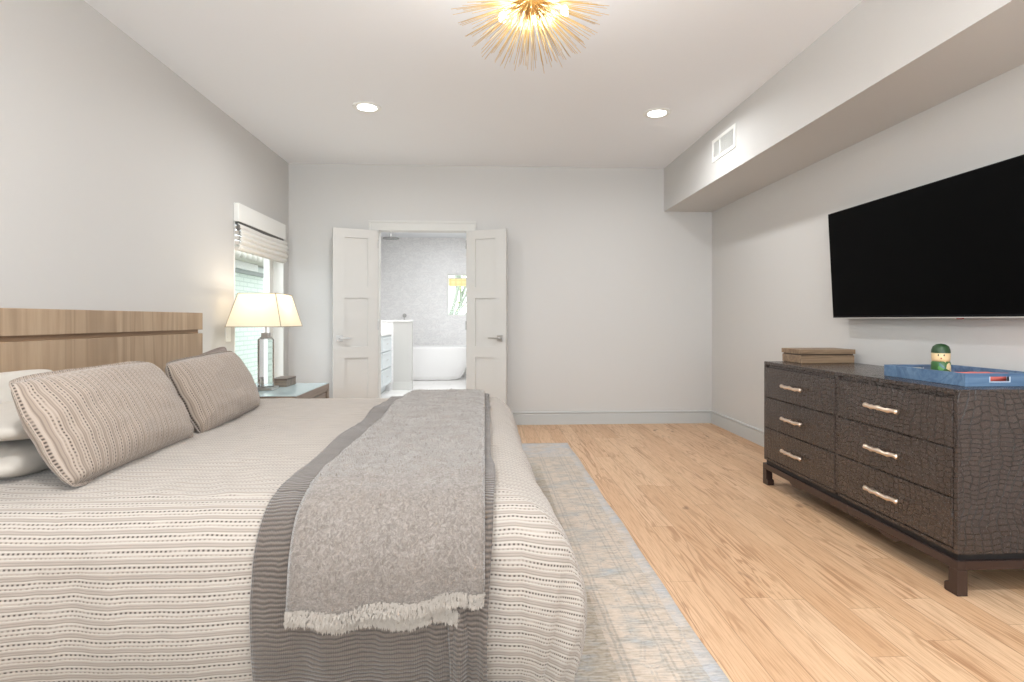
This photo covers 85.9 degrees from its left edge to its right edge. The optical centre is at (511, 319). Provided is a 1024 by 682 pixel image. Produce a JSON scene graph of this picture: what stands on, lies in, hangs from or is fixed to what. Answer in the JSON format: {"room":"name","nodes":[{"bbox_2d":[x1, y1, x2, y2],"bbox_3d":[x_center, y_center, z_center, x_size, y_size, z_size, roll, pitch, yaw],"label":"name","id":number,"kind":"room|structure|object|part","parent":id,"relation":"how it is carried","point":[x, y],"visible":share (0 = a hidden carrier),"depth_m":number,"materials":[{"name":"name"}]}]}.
{"room":"bedroom","nodes":[
{"label":"bedroom","id":0,"kind":"room"},
{"bbox_2d":[0,0,288,375],"bbox_3d":[-2.203,-0.259,1.694,0.150,2.740,8.300,0,0,-3],"label":"wall","id":1,"kind":"structure","parent":0,"point":[121,182],"depth_m":3.00,"materials":[{"name":"grey paint"}]},
{"bbox_2d":[225,327,230,341],"bbox_3d":[-2.254,0.111,4.370,0.010,0.124,0.084,0,0,-3],"label":"light switch","id":2,"kind":"object","parent":1,"relation":"attached to","point":[227,329],"visible":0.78,"depth_m":4.36,"materials":[{"name":"white plastic"}]},
{"bbox_2d":[234,202,283,377],"bbox_3d":[-2.356,-0.099,5.023,0.160,1.720,1.095,0,0,-3],"label":"window","id":3,"kind":"structure","parent":1,"relation":"in","point":[273,270],"depth_m":5.56,"materials":[{"name":"white plastic"}]},
{"bbox_2d":[234,203,288,262],"bbox_3d":[-2.253,-0.761,4.995,0.072,0.386,1.086,0,0,-3],"label":"blind","id":4,"kind":"object","parent":3,"relation":"attached to","point":[263,236],"visible":1,"depth_m":4.86,"materials":[{"name":"white fabric"}]},
{"bbox_3d":[-2.269,-0.791,4.987,0.029,0.025,1.000,0,0,-3],"label":"head rail","id":5,"kind":"part","parent":4,"relation":"part of","materials":[{"name":"grey fabric"}]},
{"bbox_3d":[-2.401,-0.099,5.021,0.070,1.720,1.095,0,0,-3],"label":"frame","id":6,"kind":"part","parent":3,"relation":"part of","materials":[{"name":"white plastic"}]},
{"bbox_2d":[381,322,412,389],"bbox_3d":[-2.070,0.569,8.775,0.965,1.085,0.168,0,0,-3],"label":"wall","id":7,"kind":"structure","parent":0,"point":[402,331],"depth_m":8.72,"materials":[{"name":"grey paint"}]},
{"bbox_2d":[381,320,412,321],"bbox_3d":[-2.071,0.013,8.784,0.965,0.025,0.180,0,0,-3],"label":"cap","id":8,"kind":"object","parent":7,"relation":"on","point":[381,320],"visible":0.56,"depth_m":8.71,"materials":[{"name":"white stone"}]},
{"bbox_2d":[381,237,465,375],"bbox_3d":[-0.999,-0.259,10.974,3.320,2.740,0.120,0,0,-3],"label":"wall","id":9,"kind":"structure","parent":0,"point":[414,271],"depth_m":10.88,"materials":[{"name":"tile"}]},
{"bbox_2d":[447,274,465,315],"bbox_3d":[-0.843,-0.499,10.992,0.905,0.840,0.040,0,0,-3],"label":"window","id":10,"kind":"structure","parent":9,"relation":"in","point":[448,275],"depth_m":10.95,"materials":[{"name":"white plastic"}]},
{"bbox_2d":[448,278,465,286],"bbox_3d":[-0.838,-0.754,10.959,0.880,0.174,0.020,0,0,-3],"label":"window shade","id":11,"kind":"object","parent":10,"relation":"attached to","point":[452,281],"visible":0.44,"depth_m":10.94,"materials":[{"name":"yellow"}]},
{"bbox_2d":[84,0,862,237],"bbox_3d":[-0.024,-1.689,4.364,4.820,0.120,13.420,0,0,-3],"label":"ceiling","id":12,"kind":"structure","parent":0,"point":[291,73],"depth_m":3.62,"materials":[{"name":"white paint"}]},
{"bbox_2d":[352,101,381,112],"bbox_3d":[-1.109,-1.625,4.207,0.216,0.008,0.216,0,0,-3],"label":"recessed light","id":13,"kind":"object","parent":12,"relation":"in","point":[367,107],"visible":1,"depth_m":4.20,"materials":[{"name":"white plastic"}]},
{"bbox_2d":[383,232,398,239],"bbox_3d":[-2.049,-1.500,9.311,0.274,0.255,0.274,0,0,-3],"label":"shower","id":14,"kind":"object","parent":12,"relation":"hanging from","point":[390,237],"visible":0.94,"depth_m":9.27,"materials":[{"name":"silver metal"}]},
{"bbox_2d":[453,0,608,70],"bbox_3d":[0.072,-1.332,2.206,0.635,0.593,0.640,0,0,-3],"label":"chandelier","id":15,"kind":"object","parent":12,"relation":"hanging from","point":[531,11],"visible":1,"depth_m":2.21,"materials":[{"name":"gold metal"}]},
{"bbox_3d":[-0.060,-1.186,2.164,0.209,0.149,0.004,0,0,-18],"label":"rod","id":16,"kind":"part","parent":15,"relation":"part of","materials":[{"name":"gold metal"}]},
{"bbox_3d":[-0.062,-1.203,2.212,0.196,0.121,0.022,0,0,-3],"label":"rod","id":17,"kind":"part","parent":15,"relation":"part of","materials":[{"name":"gold metal"}]},
{"bbox_3d":[-0.061,-1.210,2.175,0.194,0.110,0.039,0,0,-3],"label":"rod","id":18,"kind":"part","parent":15,"relation":"part of","materials":[{"name":"gold metal"}]},
{"bbox_3d":[-0.057,-1.214,2.135,0.215,0.106,0.004,0,0,-28],"label":"rod","id":19,"kind":"part","parent":15,"relation":"part of","materials":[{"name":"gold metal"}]},
{"bbox_3d":[-0.057,-1.188,2.225,0.190,0.145,0.040,0,0,-3],"label":"rod","id":20,"kind":"part","parent":15,"relation":"part of","materials":[{"name":"gold metal"}]},
{"bbox_3d":[-0.039,-1.170,2.207,0.168,0.170,0.013,0,0,-3],"label":"rod","id":21,"kind":"part","parent":15,"relation":"part of","materials":[{"name":"gold metal"}]},
{"bbox_3d":[-0.034,-1.173,2.261,0.158,0.167,0.091,0,0,-3],"label":"rod","id":22,"kind":"part","parent":15,"relation":"part of","materials":[{"name":"gold metal"}]},
{"bbox_3d":[-0.034,-1.178,2.152,0.177,0.159,0.004,0,0,-26],"label":"rod","id":23,"kind":"part","parent":15,"relation":"part of","materials":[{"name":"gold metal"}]},
{"bbox_3d":[-0.030,-1.166,2.179,0.156,0.176,0.035,0,0,-3],"label":"rod","id":24,"kind":"part","parent":15,"relation":"part of","materials":[{"name":"gold metal"}]},
{"bbox_3d":[-0.032,-1.206,2.092,0.167,0.121,0.162,0,0,-3],"label":"rod","id":25,"kind":"part","parent":15,"relation":"part of","materials":[{"name":"gold metal"}]},
{"bbox_3d":[-0.017,-1.156,2.196,0.137,0.190,0.012,0,0,-3],"label":"rod","id":26,"kind":"part","parent":15,"relation":"part of","materials":[{"name":"gold metal"}]},
{"bbox_3d":[-0.013,-1.172,2.230,0.124,0.161,0.042,0,0,-3],"label":"rod","id":27,"kind":"part","parent":15,"relation":"part of","materials":[{"name":"gold metal"}]},
{"bbox_3d":[0.008,-1.144,2.218,0.100,0.208,0.026,0,0,-3],"label":"rod","id":28,"kind":"part","parent":15,"relation":"part of","materials":[{"name":"gold metal"}]},
{"bbox_3d":[0.038,-1.164,2.303,0.049,0.178,0.146,0,0,-3],"label":"rod","id":29,"kind":"part","parent":15,"relation":"part of","materials":[{"name":"gold metal"}]},
{"bbox_3d":[0.036,-1.150,2.243,0.079,0.194,0.004,0,0,43],"label":"rod","id":30,"kind":"part","parent":15,"relation":"part of","materials":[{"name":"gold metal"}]},
{"bbox_3d":[0.048,-1.157,2.268,0.037,0.184,0.093,0,0,-3],"label":"rod","id":31,"kind":"part","parent":15,"relation":"part of","materials":[{"name":"gold metal"}]},
{"bbox_3d":[0.063,-1.148,2.243,0.004,0.196,0.057,0,0,-18],"label":"rod","id":32,"kind":"part","parent":15,"relation":"part of","materials":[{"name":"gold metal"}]},
{"bbox_3d":[0.091,-1.167,2.299,0.004,0.170,0.136,0,0,10],"label":"rod","id":33,"kind":"part","parent":15,"relation":"part of","materials":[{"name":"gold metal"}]},
{"bbox_3d":[0.106,-1.148,2.242,0.004,0.197,0.071,0,0,41],"label":"rod","id":34,"kind":"part","parent":15,"relation":"part of","materials":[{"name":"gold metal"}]},
{"bbox_3d":[0.117,-1.147,2.157,0.004,0.202,0.097,0,0,-41],"label":"rod","id":35,"kind":"part","parent":15,"relation":"part of","materials":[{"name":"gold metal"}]},
{"bbox_3d":[0.157,-1.176,2.307,0.130,0.164,0.145,0,0,-3],"label":"rod","id":36,"kind":"part","parent":15,"relation":"part of","materials":[{"name":"gold metal"}]},
{"bbox_3d":[0.145,-1.155,2.184,0.102,0.187,0.040,0,0,-3],"label":"rod","id":37,"kind":"part","parent":15,"relation":"part of","materials":[{"name":"gold metal"}]},
{"bbox_3d":[0.153,-1.155,2.224,0.117,0.189,0.024,0,0,-3],"label":"rod","id":38,"kind":"part","parent":15,"relation":"part of","materials":[{"name":"gold metal"}]},
{"bbox_3d":[0.172,-1.158,2.197,0.143,0.188,0.024,0,0,-3],"label":"rod","id":39,"kind":"part","parent":15,"relation":"part of","materials":[{"name":"gold metal"}]},
{"bbox_3d":[0.177,-1.183,2.135,0.144,0.151,0.112,0,0,-3],"label":"rod","id":40,"kind":"part","parent":15,"relation":"part of","materials":[{"name":"gold metal"}]},
{"bbox_3d":[0.184,-1.166,2.217,0.162,0.176,0.012,0,0,-3],"label":"rod","id":41,"kind":"part","parent":15,"relation":"part of","materials":[{"name":"gold metal"}]},
{"bbox_3d":[0.187,-1.175,2.181,0.161,0.162,0.047,0,0,-3],"label":"rod","id":42,"kind":"part","parent":15,"relation":"part of","materials":[{"name":"gold metal"}]},
{"bbox_3d":[0.184,-1.192,2.111,0.154,0.141,0.149,0,0,-3],"label":"rod","id":43,"kind":"part","parent":15,"relation":"part of","materials":[{"name":"gold metal"}]},
{"bbox_3d":[0.196,-1.179,2.239,0.179,0.158,0.042,0,0,-3],"label":"rod","id":44,"kind":"part","parent":15,"relation":"part of","materials":[{"name":"gold metal"}]},
{"bbox_3d":[0.194,-1.189,2.146,0.170,0.143,0.098,0,0,-3],"label":"rod","id":45,"kind":"part","parent":15,"relation":"part of","materials":[{"name":"gold metal"}]},
{"bbox_3d":[0.216,-1.269,2.258,0.034,0.048,0.034,0,0,-3],"label":"bulb","id":46,"kind":"part","parent":15,"relation":"part of","materials":[{"name":"beige glass"}]},
{"bbox_3d":[0.208,-1.185,2.191,0.194,0.149,0.035,0,0,-3],"label":"rod","id":47,"kind":"part","parent":15,"relation":"part of","materials":[{"name":"gold metal"}]},
{"bbox_3d":[0.205,-1.205,2.133,0.184,0.121,0.118,0,0,-3],"label":"rod","id":48,"kind":"part","parent":15,"relation":"part of","materials":[{"name":"gold metal"}]},
{"bbox_3d":[0.220,-1.194,2.186,0.212,0.138,0.044,0,0,-3],"label":"rod","id":49,"kind":"part","parent":15,"relation":"part of","materials":[{"name":"gold metal"}]},
{"bbox_3d":[0.227,-1.214,2.145,0.220,0.109,0.104,0,0,-3],"label":"rod","id":50,"kind":"part","parent":15,"relation":"part of","materials":[{"name":"gold metal"}]},
{"bbox_2d":[643,108,670,118],"bbox_3d":[1.141,-1.625,4.328,0.216,0.008,0.216,0,0,-3],"label":"recessed light","id":51,"kind":"object","parent":12,"relation":"in","point":[654,113],"visible":1,"depth_m":4.32,"materials":[{"name":"white plastic"}]},
{"bbox_2d":[289,163,711,411],"bbox_3d":[-0.085,-0.259,5.893,4.492,2.740,0.120,0,0,-3],"label":"wall","id":52,"kind":"structure","parent":0,"point":[609,291],"depth_m":5.87,"materials":[{"name":"grey paint"}]},
{"bbox_2d":[332,227,378,397],"bbox_3d":[-1.604,0.085,5.654,0.458,2.036,0.150,0,0,-25],"label":"door","id":53,"kind":"structure","parent":52,"relation":"in","point":[355,323],"depth_m":5.64,"materials":[{"name":"grey paint"}]},
{"bbox_3d":[-1.755,0.185,5.583,0.065,0.065,0.054,0,0,-25],"label":"handle","id":54,"kind":"part","parent":53,"relation":"part of","materials":[{"name":"silver metal"}]},
{"bbox_2d":[368,220,475,397],"bbox_3d":[-0.942,0.036,5.837,1.122,2.150,0.148,0,0,-3],"label":"door frame","id":55,"kind":"structure","parent":52,"relation":"attached to","point":[378,225],"depth_m":5.78,"materials":[{"name":"white paint"}]},
{"bbox_2d":[465,229,506,404],"bbox_3d":[-0.268,0.085,5.711,0.458,2.036,0.150,0,0,22],"label":"door","id":56,"kind":"structure","parent":52,"relation":"in","point":[486,250],"depth_m":5.70,"materials":[{"name":"grey paint"}]},
{"bbox_3d":[-0.114,0.185,5.649,0.065,0.065,0.054,0,0,22],"label":"handle","id":57,"kind":"part","parent":56,"relation":"part of","materials":[{"name":"silver metal"}]},
{"bbox_2d":[512,410,711,424],"bbox_3d":[0.886,1.042,5.870,2.554,0.137,0.020,0,0,-3],"label":"baseboard","id":58,"kind":"structure","parent":52,"relation":"attached to","point":[670,416],"depth_m":5.87,"materials":[{"name":"grey paint"}]},
{"bbox_2d":[381,376,1023,681],"bbox_3d":[-0.024,1.171,4.364,4.820,0.120,13.420,0,0,-3],"label":"floor","id":59,"kind":"structure","parent":0,"point":[777,582],"depth_m":2.40,"materials":[{"name":"brown wood"}]},
{"bbox_2d":[0,308,202,372],"bbox_3d":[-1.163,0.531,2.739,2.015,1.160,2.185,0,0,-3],"label":"headboard","id":60,"kind":"object","parent":59,"relation":"on","point":[30,339],"visible":0.12,"depth_m":2.72,"materials":[{"name":"brown wood"}]},
{"bbox_3d":[-2.135,0.511,2.690,0.070,1.100,2.163,0,0,-3],"label":"headboard","id":61,"kind":"part","parent":60,"relation":"part of","materials":[{"name":"brown wood"}]},
{"bbox_3d":[-2.087,0.009,2.693,0.025,0.115,2.185,0,0,-3],"label":"headboard panel","id":62,"kind":"part","parent":60,"relation":"part of","materials":[{"name":"brown wood"}]},
{"bbox_3d":[-2.087,0.571,2.693,0.025,0.960,2.185,0,0,-3],"label":"headboard panel","id":63,"kind":"part","parent":60,"relation":"part of","materials":[{"name":"brown wood"}]},
{"bbox_3d":[-1.095,0.720,2.720,1.920,0.258,1.940,0,0,-3],"label":"mattress","id":64,"kind":"object","parent":60,"relation":"on","visible":0},
{"bbox_2d":[0,397,586,681],"bbox_3d":[-0.936,0.811,2.709,2.199,0.620,2.506,0,0,-3],"label":"duvet","id":65,"kind":"object","parent":64,"relation":"on","point":[141,571],"visible":0.54,"depth_m":1.52,"materials":[{"name":"beige fabric"}]},
{"bbox_2d":[0,439,48,478],"bbox_3d":[-1.752,0.469,2.046,0.352,0.129,0.681,1,0,-3],"label":"sleeping pillow","id":66,"kind":"object","parent":65,"relation":"on","point":[18,458],"visible":0.17,"depth_m":1.79,"materials":[{"name":"fabric"}]},
{"bbox_2d":[0,401,29,441],"bbox_3d":[-1.753,0.356,2.057,0.353,0.128,0.681,1,0,-3],"label":"sleeping pillow","id":67,"kind":"object","parent":66,"relation":"on","point":[11,428],"visible":0.19,"depth_m":1.78,"materials":[{"name":"fabric"}]},
{"bbox_2d":[0,369,51,402],"bbox_3d":[-1.993,0.373,2.065,0.100,0.334,0.726,0,0,-3],"label":"sleeping pillow","id":68,"kind":"object","parent":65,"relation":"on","point":[5,377],"visible":0.11,"depth_m":2.15,"materials":[{"name":"beige fabric"}]},
{"bbox_2d":[9,361,193,486],"bbox_3d":[-1.493,0.356,2.084,0.273,0.364,0.802,0,0,-6],"label":"pillow sham","id":69,"kind":"object","parent":65,"relation":"on","point":[86,423],"visible":0.97,"depth_m":1.86,"materials":[{"name":"beige fabric"}]},
{"bbox_2d":[165,351,259,432],"bbox_3d":[-1.563,0.361,2.937,0.239,0.364,0.818,0,0,-6],"label":"pillow sham","id":70,"kind":"object","parent":65,"relation":"on","point":[215,389],"visible":0.94,"depth_m":2.73,"materials":[{"name":"beige fabric"}]},
{"bbox_2d":[200,347,226,354],"bbox_3d":[-1.775,0.356,3.262,0.139,0.373,0.605,0,0,-4],"label":"accent pillow","id":71,"kind":"object","parent":65,"relation":"on","point":[219,348],"visible":0.02,"depth_m":3.40,"materials":[{"name":"beige fabric"}]},
{"bbox_2d":[249,393,494,681],"bbox_3d":[-0.435,0.784,2.716,0.672,0.595,2.546,0,0,-3],"label":"blanket","id":72,"kind":"object","parent":65,"relation":"on","point":[440,652],"visible":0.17,"depth_m":1.49,"materials":[{"name":"grey fabric"}]},
{"bbox_2d":[283,388,486,635],"bbox_3d":[-0.401,0.664,2.728,0.551,0.416,2.593,0,0,-3],"label":"throw","id":73,"kind":"object","parent":72,"relation":"on","point":[390,531],"visible":1,"depth_m":1.51,"materials":[{"name":"grey fabric"}]},
{"bbox_2d":[255,383,328,398],"bbox_3d":[-1.913,0.831,4.391,0.680,0.560,0.840,0,0,-3],"label":"nightstand","id":74,"kind":"object","parent":59,"relation":"on","point":[298,390],"visible":0.21,"depth_m":4.36,"materials":[{"name":"grey wood"}]},
{"bbox_2d":[225,293,301,390],"bbox_3d":[-1.951,0.170,4.360,0.416,0.760,0.486,0,0,-3],"label":"table lamp","id":75,"kind":"object","parent":74,"relation":"on","point":[265,310],"visible":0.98,"depth_m":4.18,"materials":[{"name":"beige fabric"}]},
{"bbox_3d":[-1.951,-0.076,4.360,0.410,0.255,0.480,0,0,-3],"label":"lamp shade","id":76,"kind":"part","parent":75,"relation":"part of","materials":[{"name":"beige fabric"}]},
{"bbox_3d":[-1.951,0.540,4.360,0.150,0.022,0.150,0,0,-3],"label":"plate","id":77,"kind":"part","parent":75,"relation":"part of","materials":[{"name":"silver metal"}]},
{"bbox_2d":[274,376,295,386],"bbox_3d":[-1.922,0.517,4.631,0.129,0.068,0.224,0,0,-3],"label":"trinket box","id":78,"kind":"object","parent":74,"relation":"on","point":[281,381],"visible":0.79,"depth_m":4.54,"materials":[{"name":"brown wood"}]},
{"bbox_3d":[-1.922,0.490,4.631,0.129,0.015,0.224,0,0,-3],"label":"lid","id":79,"kind":"part","parent":78,"relation":"part of","materials":[{"name":"brown wood"}]},
{"bbox_3d":[-1.604,0.749,4.407,0.018,0.245,0.728,0,0,-3],"label":"drawer","id":80,"kind":"part","parent":74,"relation":"part of","materials":[{"name":"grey wood"}]},
{"bbox_2d":[381,333,391,392],"bbox_3d":[-2.182,0.658,7.890,0.652,0.905,1.615,0,0,-3],"label":"bathroom vanity","id":81,"kind":"object","parent":59,"relation":"on","point":[386,339],"visible":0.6,"depth_m":8.29,"materials":[{"name":"white wood"}]},
{"bbox_3d":[-1.897,0.361,8.312,0.024,0.210,0.750,0,0,-3],"label":"drawer","id":82,"kind":"part","parent":81,"relation":"part of","materials":[{"name":"white wood"}]},
{"bbox_3d":[-1.897,0.601,8.312,0.024,0.240,0.750,0,0,-3],"label":"drawer","id":83,"kind":"part","parent":81,"relation":"part of","materials":[{"name":"white wood"}]},
{"bbox_3d":[-1.897,0.856,8.312,0.024,0.240,0.750,0,0,-3],"label":"drawer","id":84,"kind":"part","parent":81,"relation":"part of","materials":[{"name":"white wood"}]},
{"bbox_2d":[413,345,465,380],"bbox_3d":[-1.610,0.803,10.354,1.710,0.615,0.744,0,0,-3],"label":"bathtub","id":85,"kind":"object","parent":59,"relation":"on","point":[430,362],"visible":0.52,"depth_m":10.04,"materials":[{"name":"white ceramic"}]},
{"bbox_2d":[522,443,729,681],"bbox_3d":[-0.431,1.106,2.825,2.081,0.008,4.125,0,0,-3],"label":"area rug","id":86,"kind":"object","parent":59,"relation":"on","point":[636,631],"visible":0.2,"depth_m":2.17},
{"bbox_2d":[763,361,1023,596],"bbox_3d":[1.994,0.696,2.993,0.584,0.830,1.549,0,0,-3],"label":"dresser","id":87,"kind":"object","parent":59,"relation":"on","point":[937,469],"visible":0.99,"depth_m":2.45,"materials":[{"name":"leather"}]},
{"bbox_3d":[1.736,1.059,3.723,0.044,0.104,0.066,0,0,-3],"label":"leg","id":88,"kind":"part","parent":87,"relation":"part of","materials":[{"name":"brown wood"}]},
{"bbox_3d":[1.708,0.622,3.357,0.050,0.030,0.219,0,0,-3],"label":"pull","id":89,"kind":"part","parent":87,"relation":"part of","materials":[{"name":"beige metal"}]},
{"bbox_3d":[1.708,0.418,3.357,0.050,0.030,0.219,0,0,-3],"label":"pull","id":90,"kind":"part","parent":87,"relation":"part of","materials":[{"name":"beige metal"}]},
{"bbox_3d":[1.708,0.825,3.357,0.050,0.030,0.219,0,0,-3],"label":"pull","id":91,"kind":"part","parent":87,"relation":"part of","materials":[{"name":"beige metal"}]},
{"bbox_3d":[1.741,0.418,3.358,0.016,0.198,0.738,0,0,-3],"label":"drawer","id":92,"kind":"part","parent":87,"relation":"part of","materials":[{"name":"leather"}]},
{"bbox_3d":[1.741,0.622,3.358,0.016,0.198,0.738,0,0,-3],"label":"drawer","id":93,"kind":"part","parent":87,"relation":"part of","materials":[{"name":"leather"}]},
{"bbox_3d":[1.741,0.825,3.358,0.016,0.198,0.738,0,0,-3],"label":"drawer","id":94,"kind":"part","parent":87,"relation":"part of","materials":[{"name":"leather"}]},
{"bbox_2d":[782,348,854,362],"bbox_3d":[2.038,0.236,3.669,0.364,0.090,0.234,0,0,-3],"label":"wooden box","id":95,"kind":"object","parent":87,"relation":"on","point":[796,355],"visible":1,"depth_m":3.56,"materials":[{"name":"brown wood"}]},
{"bbox_3d":[2.038,0.206,3.669,0.364,0.030,0.234,0,0,-3],"label":"lid","id":96,"kind":"part","parent":95,"relation":"part of","materials":[{"name":"brown wood"}]},
{"bbox_3d":[1.746,0.418,2.596,0.050,0.030,0.219,0,0,-3],"label":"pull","id":97,"kind":"part","parent":87,"relation":"part of","materials":[{"name":"beige metal"}]},
{"bbox_3d":[1.746,0.622,2.596,0.050,0.030,0.219,0,0,-3],"label":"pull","id":98,"kind":"part","parent":87,"relation":"part of","materials":[{"name":"beige metal"}]},
{"bbox_3d":[1.746,0.825,2.596,0.050,0.030,0.219,0,0,-3],"label":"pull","id":99,"kind":"part","parent":87,"relation":"part of","materials":[{"name":"beige metal"}]},
{"bbox_3d":[2.018,1.001,2.994,0.536,0.060,1.549,0,0,-3],"label":"frame","id":100,"kind":"part","parent":87,"relation":"part of","materials":[{"name":"brown wood"}]},
{"bbox_3d":[2.021,0.291,2.994,0.530,0.020,1.537,0,0,-3],"label":"panel","id":101,"kind":"part","parent":87,"relation":"part of","materials":[{"name":"wood"}]},
{"bbox_3d":[1.778,0.418,2.598,0.016,0.198,0.725,0,0,-3],"label":"drawer","id":102,"kind":"part","parent":87,"relation":"part of","materials":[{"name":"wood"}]},
{"bbox_3d":[1.778,0.622,2.598,0.016,0.198,0.725,0,0,-3],"label":"drawer","id":103,"kind":"part","parent":87,"relation":"part of","materials":[{"name":"leather"}]},
{"bbox_3d":[1.778,0.825,2.598,0.016,0.198,0.725,0,0,-3],"label":"drawer","id":104,"kind":"part","parent":87,"relation":"part of","materials":[{"name":"leather"}]},
{"bbox_2d":[884,364,1023,386],"bbox_3d":[2.062,0.253,2.554,0.340,0.056,0.472,0,0,-3],"label":"serving tray","id":105,"kind":"object","parent":87,"relation":"on","point":[1013,378],"visible":0.93,"depth_m":2.44,"materials":[{"name":"blue paint"}]},
{"bbox_2d":[931,343,950,371],"bbox_3d":[2.053,0.193,2.634,0.078,0.160,0.078,0,0,-3],"label":"figurine","id":106,"kind":"object","parent":105,"relation":"in","point":[940,353],"visible":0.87,"depth_m":2.61,"materials":[{"name":"green ceramic"}]},
{"bbox_2d":[958,372,1005,380],"bbox_3d":[2.084,0.249,2.464,0.225,0.039,0.203,0,0,-3],"label":"book","id":107,"kind":"object","parent":105,"relation":"in","point":[991,378],"visible":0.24,"depth_m":2.37,"materials":[{"name":"pink paper"}]},
{"bbox_3d":[1.808,1.059,2.241,0.044,0.104,0.066,0,0,-3],"label":"leg","id":108,"kind":"part","parent":87,"relation":"part of","materials":[{"name":"brown wood"}]},
{"bbox_2d":[664,0,1023,211],"bbox_3d":[2.095,-1.398,1.920,0.527,0.462,8.030,0,0,-3],"label":"soffit","id":109,"kind":"structure","parent":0,"point":[883,64],"depth_m":3.02,"materials":[{"name":"grey paint"}]},
{"bbox_2d":[712,123,735,162],"bbox_3d":[1.704,-1.419,4.434,0.008,0.184,0.430,0,0,-3],"label":"air vent","id":110,"kind":"object","parent":109,"relation":"in","point":[725,142],"visible":1,"depth_m":4.42,"materials":[{"name":"white plastic"}]},
{"bbox_2d":[712,64,1023,430],"bbox_3d":[2.434,-0.259,1.922,0.150,2.740,8.300,0,0,-3],"label":"wall","id":111,"kind":"structure","parent":0,"point":[772,286],"depth_m":3.93,"materials":[{"name":"grey paint"}]},
{"bbox_2d":[711,410,763,446],"bbox_3d":[2.349,1.042,1.923,0.020,0.137,8.010,0,0,-3],"label":"baseboard","id":112,"kind":"structure","parent":111,"relation":"attached to","point":[751,433],"depth_m":5.28,"materials":[{"name":"grey paint"}]},
{"bbox_2d":[828,154,1023,318],"bbox_3d":[2.246,-0.362,3.034,0.123,0.715,1.430,0,0,-3],"label":"television","id":113,"kind":"object","parent":111,"relation":"attached to","point":[950,247],"visible":1,"depth_m":2.85,"materials":[{"name":"black plastic"}]},
{"label":"outside","id":114,"kind":"structure","parent":0,"visible":0},
{"bbox_3d":[-0.686,1.511,13.983,60.000,0.200,52.000,0,0,-3],"label":"ground","id":115,"kind":"structure","parent":114,"visible":0},
{"bbox_2d":[235,240,263,382],"bbox_3d":[-5.519,0.061,10.742,2.028,2.700,13.000,0,0,-3],"label":"neighbouring house","id":116,"kind":"structure","parent":115,"relation":"on","point":[249,268],"depth_m":10.39,"materials":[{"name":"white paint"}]},
{"bbox_2d":[449,276,465,314],"bbox_3d":[-1.125,-0.419,13.875,2.886,3.734,2.256,0,0,17],"label":"tree","id":117,"kind":"object","parent":115,"relation":"on","point":[459,290],"visible":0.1,"depth_m":13.80,"materials":[{"name":"green plant"}]}
]}

